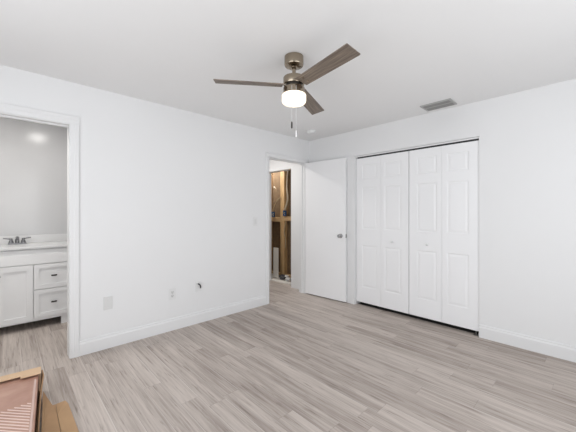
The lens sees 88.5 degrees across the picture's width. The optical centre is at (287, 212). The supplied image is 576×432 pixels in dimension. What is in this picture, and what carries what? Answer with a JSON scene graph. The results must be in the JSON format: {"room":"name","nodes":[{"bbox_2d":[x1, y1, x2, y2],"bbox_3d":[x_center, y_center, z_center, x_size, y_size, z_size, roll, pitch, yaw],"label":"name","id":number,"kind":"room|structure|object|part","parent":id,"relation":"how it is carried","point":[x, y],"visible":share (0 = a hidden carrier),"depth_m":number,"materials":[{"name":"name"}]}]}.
{"room":"bedroom","nodes":[
{"label":"bedroom","id":0,"kind":"room"},
{"bbox_2d":[0,117,66,235],"bbox_3d":[-3.456,0.066,3.420,1.720,2.440,0.100,0,0,-44],"label":"wall","id":1,"kind":"structure","parent":0,"point":[33,156],"depth_m":3.64,"materials":[{"name":"paint"}]},
{"bbox_2d":[0,234,66,243],"bbox_3d":[-3.239,0.322,3.543,0.969,0.096,0.019,0,0,-44],"label":"backsplash","id":2,"kind":"structure","parent":1,"relation":"attached to","point":[44,237],"depth_m":3.67,"materials":[{"name":"white stone"}]},
{"bbox_2d":[0,65,308,340],"bbox_3d":[-1.339,0.066,3.247,4.545,2.440,0.120,0,0,-44],"label":"wall","id":3,"kind":"structure","parent":0,"point":[170,197],"depth_m":3.12,"materials":[{"name":"paint"}]},
{"bbox_2d":[0,102,78,358],"bbox_3d":[-2.257,0.215,2.361,0.954,2.142,0.137,0,0,-44],"label":"trim","id":4,"kind":"structure","parent":3,"relation":"attached to","point":[71,123],"depth_m":2.61,"materials":[{"name":"paint"}]},
{"bbox_2d":[103,296,112,309],"bbox_3d":[-1.709,0.858,2.805,0.076,0.124,0.008,0,0,-44],"label":"blank plate","id":5,"kind":"object","parent":3,"relation":"attached to","point":[107,301],"visible":1,"depth_m":2.80,"materials":[{"name":"grey plastic"}]},
{"bbox_2d":[79,295,265,355],"bbox_3d":[-1.090,1.220,3.392,2.159,0.132,0.014,0,0,-44],"label":"baseboard","id":6,"kind":"structure","parent":3,"relation":"attached to","point":[99,343],"depth_m":3.15,"materials":[{"name":"paint"}]},
{"bbox_2d":[169,288,175,299],"bbox_3d":[-1.265,0.891,3.229,0.074,0.122,0.008,0,0,-44],"label":"wall outlet","id":7,"kind":"object","parent":3,"relation":"attached to","point":[172,292],"visible":1,"depth_m":3.23,"materials":[{"name":"white plastic"}]},
{"bbox_2d":[195,281,201,291],"bbox_3d":[-1.031,0.858,3.430,0.074,0.118,0.041,0,0,-44],"label":"cable plate","id":8,"kind":"object","parent":3,"relation":"attached to","point":[198,285],"visible":1,"depth_m":3.43,"materials":[{"name":"white plastic"}]},
{"bbox_2d":[253,217,256,225],"bbox_3d":[-0.444,0.121,4.011,0.072,0.118,0.010,0,0,-44],"label":"light switch","id":9,"kind":"object","parent":3,"relation":"attached to","point":[254,218],"visible":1,"depth_m":4.00,"materials":[{"name":"white plastic"}]},
{"bbox_2d":[266,152,307,304],"bbox_3d":[-0.039,0.218,4.477,0.859,2.136,0.137,0,0,-44],"label":"trim","id":10,"kind":"structure","parent":3,"relation":"attached to","point":[272,156],"depth_m":4.69,"materials":[{"name":"paint"}]},
{"bbox_2d":[271,171,290,277],"bbox_3d":[-0.030,0.067,5.984,0.089,2.439,2.160,0,0,-44],"label":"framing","id":11,"kind":"structure","parent":0,"point":[283,175],"depth_m":6.01,"materials":[{"name":"brown wood"}]},
{"bbox_2d":[285,171,288,209],"bbox_3d":[-0.015,-0.572,5.865,0.046,1.046,0.134,0,0,-44],"label":"electrical cable","id":12,"kind":"object","parent":11,"relation":"attached to","point":[288,171],"visible":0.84,"depth_m":5.84,"materials":[{"name":"white plastic"}]},
{"bbox_2d":[272,170,290,273],"bbox_3d":[-0.158,0.066,5.862,0.535,2.440,2.300,0,0,-44],"label":"wall","id":13,"kind":"structure","parent":0,"point":[275,176],"depth_m":6.24,"materials":[{"name":"brown wood"}]},
{"bbox_2d":[0,0,575,140],"bbox_3d":[-0.291,-1.194,2.680,5.520,0.080,6.920,0,0,-44],"label":"ceiling","id":14,"kind":"structure","parent":0,"point":[414,54],"depth_m":2.08,"materials":[{"name":"paint"}]},
{"bbox_2d":[213,43,359,136],"bbox_3d":[0.130,-0.843,2.140,1.045,0.622,0.974,0,0,-44],"label":"ceiling fan","id":15,"kind":"object","parent":14,"relation":"hanging from","point":[294,94],"visible":1,"depth_m":2.11,"materials":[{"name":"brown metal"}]},
{"bbox_3d":[-0.284,-0.941,2.149,0.491,0.006,0.120,1,12,-6],"label":"blade","id":16,"kind":"part","parent":15,"relation":"part of","materials":[{"name":"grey wood"}]},
{"bbox_3d":[0.044,-0.836,2.184,0.179,0.074,0.179,0,0,-44],"label":"lamp shade","id":17,"kind":"part","parent":15,"relation":"part of","materials":[{"name":"white glass"}]},
{"bbox_3d":[0.178,-0.926,2.487,0.120,0.006,0.491,-13,-7,23],"label":"blade","id":18,"kind":"part","parent":15,"relation":"part of","materials":[{"name":"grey wood"}]},
{"bbox_3d":[0.239,-0.946,1.918,0.120,0.006,0.491,15,-10,-35],"label":"blade","id":19,"kind":"part","parent":15,"relation":"part of","materials":[{"name":"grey wood"}]},
{"bbox_2d":[306,130,315,133],"bbox_3d":[0.325,-1.133,4.176,0.132,0.042,0.132,0,0,-44],"label":"smoke detector","id":20,"kind":"object","parent":14,"relation":"attached to","point":[307,131],"visible":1,"depth_m":4.13,"materials":[{"name":"white plastic"}]},
{"bbox_2d":[420,98,456,110],"bbox_3d":[1.607,-1.147,3.159,0.210,0.014,0.304,0,0,-44],"label":"ceiling vent","id":21,"kind":"object","parent":14,"relation":"in","point":[447,102],"visible":1,"depth_m":3.14,"materials":[{"name":"metal"}]},
{"bbox_2d":[0,273,575,431],"bbox_3d":[-0.274,1.316,2.627,5.470,0.062,6.820,0,0,-44],"label":"floor","id":22,"kind":"structure","parent":0,"point":[297,361],"depth_m":2.33,"materials":[{"name":"grey laminate"}]},
{"bbox_2d":[0,247,66,327],"bbox_3d":[-3.051,0.842,3.346,0.945,0.888,0.561,0,0,-44],"label":"vanity cabinet","id":23,"kind":"object","parent":22,"relation":"on","point":[33,282],"visible":0.89,"depth_m":3.24,"materials":[{"name":"paint"}]},
{"bbox_3d":[-2.910,0.879,3.152,0.286,0.606,0.019,0,0,-44],"label":"cabinet door","id":24,"kind":"part","parent":23,"relation":"part of","materials":[{"name":"paint"}]},
{"bbox_2d":[0,241,66,250],"bbox_3d":[-3.059,0.384,3.355,0.969,0.028,0.539,0,0,-44],"label":"countertop","id":25,"kind":"structure","parent":23,"relation":"on","point":[3,247],"depth_m":3.33,"materials":[{"name":"white stone"}]},
{"bbox_2d":[3,236,30,244],"bbox_3d":[-3.175,0.323,3.464,0.188,0.095,0.174,0,0,-1],"label":"faucet","id":26,"kind":"object","parent":25,"relation":"on","point":[23,241],"visible":1,"depth_m":3.44,"materials":[{"name":"silver metal"}]},
{"bbox_3d":[-3.235,0.323,3.417,0.094,0.065,0.048,0,0,-44],"label":"handle","id":27,"kind":"part","parent":26,"relation":"part of","materials":[{"name":"silver metal"}]},
{"bbox_3d":[-2.887,0.514,3.174,0.937,0.108,0.019,0,0,-44],"label":"false drawer","id":28,"kind":"part","parent":23,"relation":"part of","materials":[{"name":"paint"}]},
{"bbox_3d":[-2.675,1.011,3.377,0.350,0.306,0.019,0,0,-44],"label":"drawer","id":29,"kind":"part","parent":23,"relation":"part of","materials":[{"name":"paint"}]},
{"bbox_3d":[-2.675,0.713,3.377,0.350,0.274,0.019,0,0,-44],"label":"drawer","id":30,"kind":"part","parent":23,"relation":"part of","materials":[{"name":"paint"}]},
{"bbox_2d":[0,367,78,431],"bbox_3d":[-1.572,1.194,1.625,0.735,0.182,1.056,0,0,-39],"label":"carton","id":31,"kind":"object","parent":22,"relation":"on","point":[50,423],"visible":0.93,"depth_m":1.87,"materials":[{"name":"brown cardboard"}]},
{"bbox_2d":[0,374,38,431],"bbox_3d":[-1.649,1.206,1.551,0.493,0.147,1.040,0,0,-39],"label":"wrapped bundle","id":32,"kind":"object","parent":31,"relation":"in","point":[18,397],"visible":0.92,"depth_m":1.75,"materials":[{"name":"pink plastic"}]},
{"bbox_2d":[273,247,278,277],"bbox_3d":[-0.244,1.004,5.976,0.108,0.560,0.339,0,0,-1],"label":"leaning board","id":33,"kind":"object","parent":22,"relation":"on","point":[275,250],"visible":1,"depth_m":5.96,"materials":[{"name":"white wood"}]},
{"bbox_2d":[271,279,290,284],"bbox_3d":[-0.087,1.280,5.463,0.620,0.012,0.100,0,0,42],"label":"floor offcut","id":34,"kind":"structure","parent":22,"relation":"on","point":[276,280],"depth_m":5.46,"materials":[{"name":"white wood"}]},
{"bbox_2d":[269,79,575,346],"bbox_3d":[1.124,0.066,4.044,0.120,2.440,6.700,0,0,-44],"label":"wall","id":35,"kind":"structure","parent":0,"point":[527,138],"depth_m":2.82,"materials":[{"name":"paint"}]},
{"bbox_2d":[269,169,290,279],"bbox_3d":[-0.129,0.264,5.366,0.107,2.045,0.663,0,0,-44],"label":"trim","id":36,"kind":"structure","parent":35,"relation":"attached to","point":[286,169],"depth_m":5.61,"materials":[{"name":"paint"}]},
{"bbox_2d":[305,158,346,301],"bbox_3d":[0.549,0.246,4.440,0.748,2.052,0.143,0,0,42],"label":"door","id":37,"kind":"structure","parent":35,"relation":"in","point":[325,181],"depth_m":4.42,"materials":[{"name":"paint"}]},
{"bbox_2d":[347,156,354,303],"bbox_3d":[0.890,0.243,4.189,0.018,2.086,0.132,0,0,-44],"label":"trim","id":38,"kind":"structure","parent":35,"relation":"attached to","point":[350,159],"depth_m":4.17,"materials":[{"name":"paint"}]},
{"bbox_2d":[356,136,478,303],"bbox_3d":[1.507,0.243,3.643,0.118,2.086,1.503,0,0,-44],"label":"trim","id":39,"kind":"structure","parent":35,"relation":"attached to","point":[357,302],"depth_m":3.55,"materials":[{"name":"paint"}]},
{"bbox_2d":[356,137,478,158],"bbox_3d":[1.485,-0.774,3.622,0.044,0.029,1.487,0,0,-44],"label":"closet track","id":40,"kind":"object","parent":35,"relation":"attached to","point":[474,138],"visible":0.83,"depth_m":3.51,"materials":[{"name":"white metal"}]},
{"bbox_2d":[356,151,408,313],"bbox_3d":[1.220,0.242,3.879,0.068,1.988,0.743,0,0,-44],"label":"door","id":41,"kind":"structure","parent":40,"relation":"hanging from","point":[382,181],"depth_m":3.86,"materials":[{"name":"paint"}]},
{"bbox_2d":[409,140,478,330],"bbox_3d":[1.735,0.242,3.340,0.068,1.988,0.734,0,0,-44],"label":"door","id":42,"kind":"structure","parent":40,"relation":"hanging from","point":[443,180],"depth_m":3.30,"materials":[{"name":"paint"}]},
{"bbox_2d":[479,324,575,362],"bbox_3d":[2.682,1.220,2.313,0.014,0.132,2.044,0,0,-44],"label":"baseboard","id":43,"kind":"structure","parent":35,"relation":"attached to","point":[546,347],"depth_m":2.75,"materials":[{"name":"paint"}]}
]}

